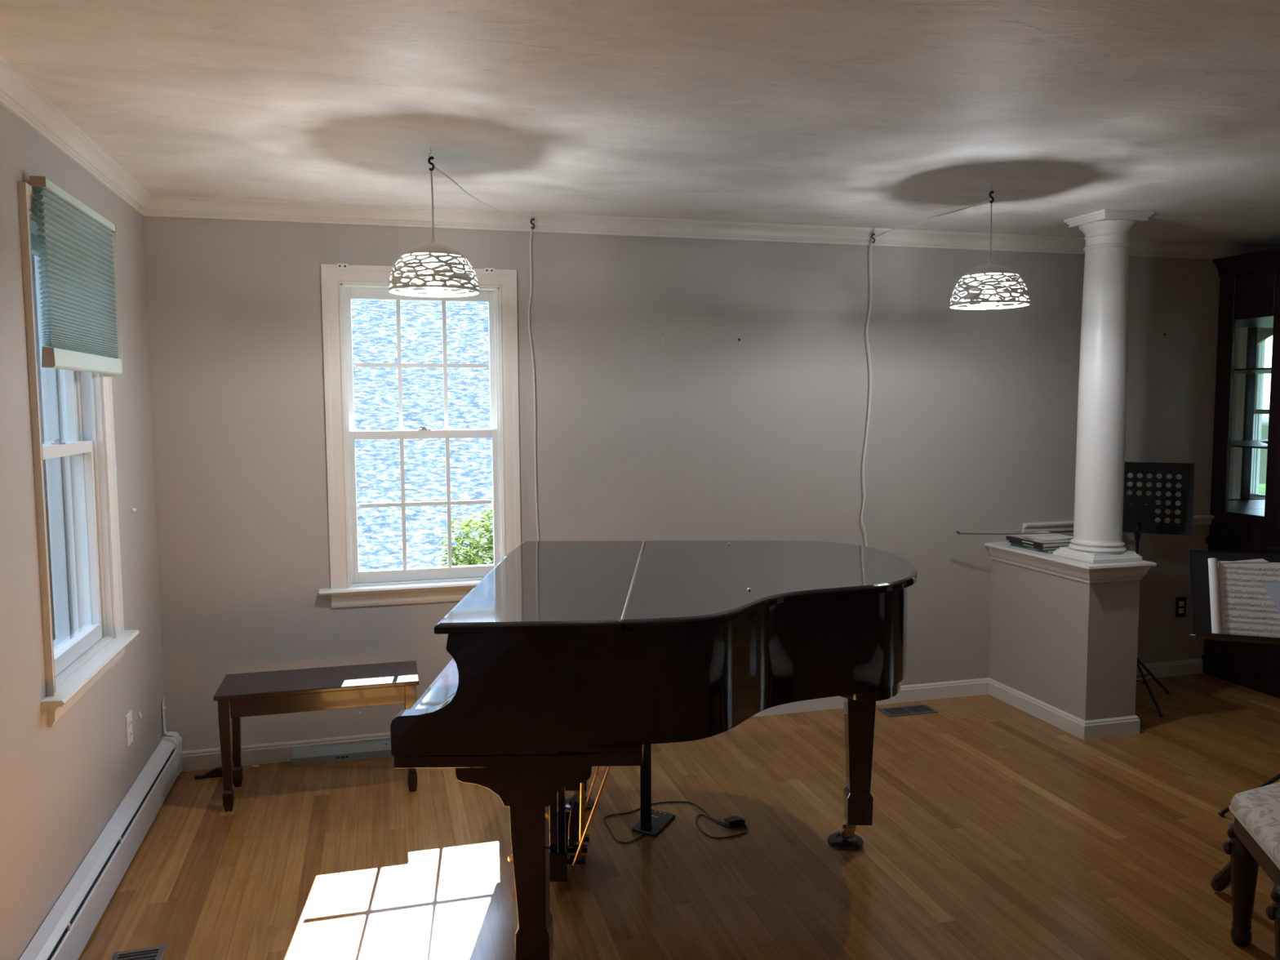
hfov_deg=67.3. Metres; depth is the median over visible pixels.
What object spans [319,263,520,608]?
window
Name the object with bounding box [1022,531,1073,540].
loose sheets
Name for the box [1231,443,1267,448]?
shelf
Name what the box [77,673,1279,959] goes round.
floor
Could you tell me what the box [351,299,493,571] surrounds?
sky
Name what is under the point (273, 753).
baseboard
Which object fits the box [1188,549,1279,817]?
music stand
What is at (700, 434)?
wall
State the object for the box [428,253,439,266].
socket
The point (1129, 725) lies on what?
baseboard
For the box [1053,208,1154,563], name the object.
column
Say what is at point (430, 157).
ceiling hook
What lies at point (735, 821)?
power cord
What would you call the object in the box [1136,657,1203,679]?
baseboard
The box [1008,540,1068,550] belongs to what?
book
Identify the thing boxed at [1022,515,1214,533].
trim
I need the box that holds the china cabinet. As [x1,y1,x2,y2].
[1201,248,1279,698]
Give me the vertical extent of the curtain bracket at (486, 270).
0.024 m
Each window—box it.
[17,182,139,727]
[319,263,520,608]
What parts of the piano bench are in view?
leg, leg, seat, leg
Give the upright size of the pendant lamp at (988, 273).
2.400 m
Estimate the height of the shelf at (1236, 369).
0.010 m
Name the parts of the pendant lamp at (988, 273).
light bulb, light bulb, lamp shade, hanging cord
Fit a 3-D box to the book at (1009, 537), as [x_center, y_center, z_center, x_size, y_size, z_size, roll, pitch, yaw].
[2.078,0.313,4.962,0.232,0.020,0.289,-2,5,-15]
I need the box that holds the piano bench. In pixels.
[213,660,418,812]
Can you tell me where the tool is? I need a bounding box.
[194,766,222,779]
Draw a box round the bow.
[955,528,1073,534]
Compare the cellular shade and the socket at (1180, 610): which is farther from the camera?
the socket at (1180, 610)
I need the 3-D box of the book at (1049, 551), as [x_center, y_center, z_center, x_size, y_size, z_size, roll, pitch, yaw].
[2.076,0.344,4.936,0.205,0.013,0.287,-2,5,-15]
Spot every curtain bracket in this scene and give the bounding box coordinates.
[337,262,347,269]
[484,267,494,273]
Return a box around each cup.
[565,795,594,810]
[826,831,863,849]
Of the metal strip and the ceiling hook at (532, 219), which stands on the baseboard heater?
the metal strip
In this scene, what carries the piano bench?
on the floor
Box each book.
[1006,535,1071,547]
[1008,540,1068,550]
[1010,533,1071,542]
[1010,542,1056,553]
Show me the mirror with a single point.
(1254, 338)
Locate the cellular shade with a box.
[29,175,123,374]
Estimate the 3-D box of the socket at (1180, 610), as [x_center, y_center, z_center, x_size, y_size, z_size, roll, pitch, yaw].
[3.099,0.749,5.506,0.034,0.028,0.003,-2,5,-15]
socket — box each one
[128,718,132,728]
[128,728,132,738]
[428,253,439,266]
[985,273,994,284]
[1178,600,1184,606]
[1178,608,1183,613]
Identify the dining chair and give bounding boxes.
[1210,782,1279,959]
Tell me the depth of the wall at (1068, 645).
4.61 m
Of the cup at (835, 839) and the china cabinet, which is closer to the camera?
the cup at (835, 839)
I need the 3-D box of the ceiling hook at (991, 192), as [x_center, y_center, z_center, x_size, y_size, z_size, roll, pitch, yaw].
[1.398,-1.138,3.825,0.022,0.076,0.008,-2,5,-15]
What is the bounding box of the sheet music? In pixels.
[1208,557,1279,637]
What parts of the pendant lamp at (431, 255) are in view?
hanging cord, light bulb, lamp shade, light bulb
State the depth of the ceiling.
2.77 m
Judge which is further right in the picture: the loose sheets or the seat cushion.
the seat cushion
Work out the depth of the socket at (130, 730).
3.55 m
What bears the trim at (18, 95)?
attached to the wall at (61, 784)
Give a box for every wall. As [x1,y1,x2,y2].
[0,104,165,959]
[142,216,1220,751]
[989,558,1139,720]
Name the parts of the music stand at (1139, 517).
leg, leg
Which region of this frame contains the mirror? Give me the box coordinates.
[1227,320,1273,510]
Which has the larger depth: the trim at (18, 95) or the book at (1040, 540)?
the book at (1040, 540)
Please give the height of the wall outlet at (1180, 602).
0.115 m
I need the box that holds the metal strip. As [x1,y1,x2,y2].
[162,696,173,735]
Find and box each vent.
[111,945,166,959]
[291,739,394,766]
[877,703,937,716]
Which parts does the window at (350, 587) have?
sill, sash, sash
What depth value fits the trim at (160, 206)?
4.49 m
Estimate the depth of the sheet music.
3.50 m
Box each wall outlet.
[125,711,133,746]
[1175,596,1186,617]
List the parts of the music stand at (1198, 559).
leg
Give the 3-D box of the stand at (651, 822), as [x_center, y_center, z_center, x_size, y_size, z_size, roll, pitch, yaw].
[0.046,0.997,3.597,0.108,0.600,0.197,2,5,25]
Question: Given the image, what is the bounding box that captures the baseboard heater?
[19,731,182,959]
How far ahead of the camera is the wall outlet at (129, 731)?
3.54 m
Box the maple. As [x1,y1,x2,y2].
[435,505,493,566]
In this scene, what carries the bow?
on the loose sheets
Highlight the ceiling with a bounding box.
[0,0,1279,246]
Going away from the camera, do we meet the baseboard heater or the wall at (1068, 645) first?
the baseboard heater
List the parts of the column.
plinth moulding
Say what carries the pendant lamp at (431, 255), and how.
hanging from the ceiling hook at (430, 157)
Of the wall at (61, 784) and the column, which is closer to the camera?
the wall at (61, 784)
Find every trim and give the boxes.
[0,56,151,216]
[142,195,1279,259]
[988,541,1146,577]
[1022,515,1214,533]
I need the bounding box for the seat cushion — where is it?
[1231,782,1279,865]
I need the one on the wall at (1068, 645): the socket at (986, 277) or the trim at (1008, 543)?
the trim at (1008, 543)
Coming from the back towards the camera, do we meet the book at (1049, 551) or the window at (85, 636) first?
the book at (1049, 551)
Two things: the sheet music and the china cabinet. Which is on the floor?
the china cabinet
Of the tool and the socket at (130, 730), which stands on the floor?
the tool
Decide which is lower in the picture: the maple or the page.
the page
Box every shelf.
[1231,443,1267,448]
[1234,367,1271,371]
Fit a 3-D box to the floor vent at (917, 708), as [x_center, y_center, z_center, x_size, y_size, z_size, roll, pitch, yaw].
[1.373,1.180,4.927,0.272,0.005,0.127,-2,5,-15]
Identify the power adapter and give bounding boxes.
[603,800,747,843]
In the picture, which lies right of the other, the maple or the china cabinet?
the china cabinet
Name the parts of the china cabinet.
corner post, panel, waist moulding, rail, cornice, rail, corner post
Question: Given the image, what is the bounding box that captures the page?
[1262,582,1279,616]
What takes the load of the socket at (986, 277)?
attached to the pendant lamp at (988, 273)
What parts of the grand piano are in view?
cheek arm, leg, lyre post, lyre post, pedal lever, leg, pedal lever, caster plate, pedal rod, pedal rod, pedal lever, pedal rod, lid, caster plate, leg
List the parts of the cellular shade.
rail, cord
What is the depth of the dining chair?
2.72 m
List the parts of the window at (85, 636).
sash, frame, sash, sill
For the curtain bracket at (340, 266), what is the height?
0.024 m
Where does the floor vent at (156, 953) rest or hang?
in the floor
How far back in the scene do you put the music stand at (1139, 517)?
4.97 m
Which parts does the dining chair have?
leg, leg, seat rail, leg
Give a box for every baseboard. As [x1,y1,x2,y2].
[181,677,988,771]
[987,677,1140,740]
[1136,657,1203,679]
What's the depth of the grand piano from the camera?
2.63 m
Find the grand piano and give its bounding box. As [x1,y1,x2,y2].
[390,540,917,959]
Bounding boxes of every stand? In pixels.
[631,743,675,836]
[1122,462,1195,717]
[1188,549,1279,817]
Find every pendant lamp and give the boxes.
[388,164,538,541]
[861,199,1029,546]
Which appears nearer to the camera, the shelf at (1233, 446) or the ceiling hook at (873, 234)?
the ceiling hook at (873, 234)
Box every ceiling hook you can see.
[427,147,434,171]
[529,213,534,229]
[871,227,875,243]
[988,183,994,203]
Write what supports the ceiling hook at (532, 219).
attached to the trim at (160, 206)
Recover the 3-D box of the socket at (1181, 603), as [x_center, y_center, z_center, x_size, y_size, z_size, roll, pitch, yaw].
[3.099,0.707,5.503,0.034,0.028,0.003,-2,5,-15]
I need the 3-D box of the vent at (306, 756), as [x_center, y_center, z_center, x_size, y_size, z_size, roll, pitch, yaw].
[-1.251,1.217,4.318,0.585,0.060,0.067,-2,5,-15]

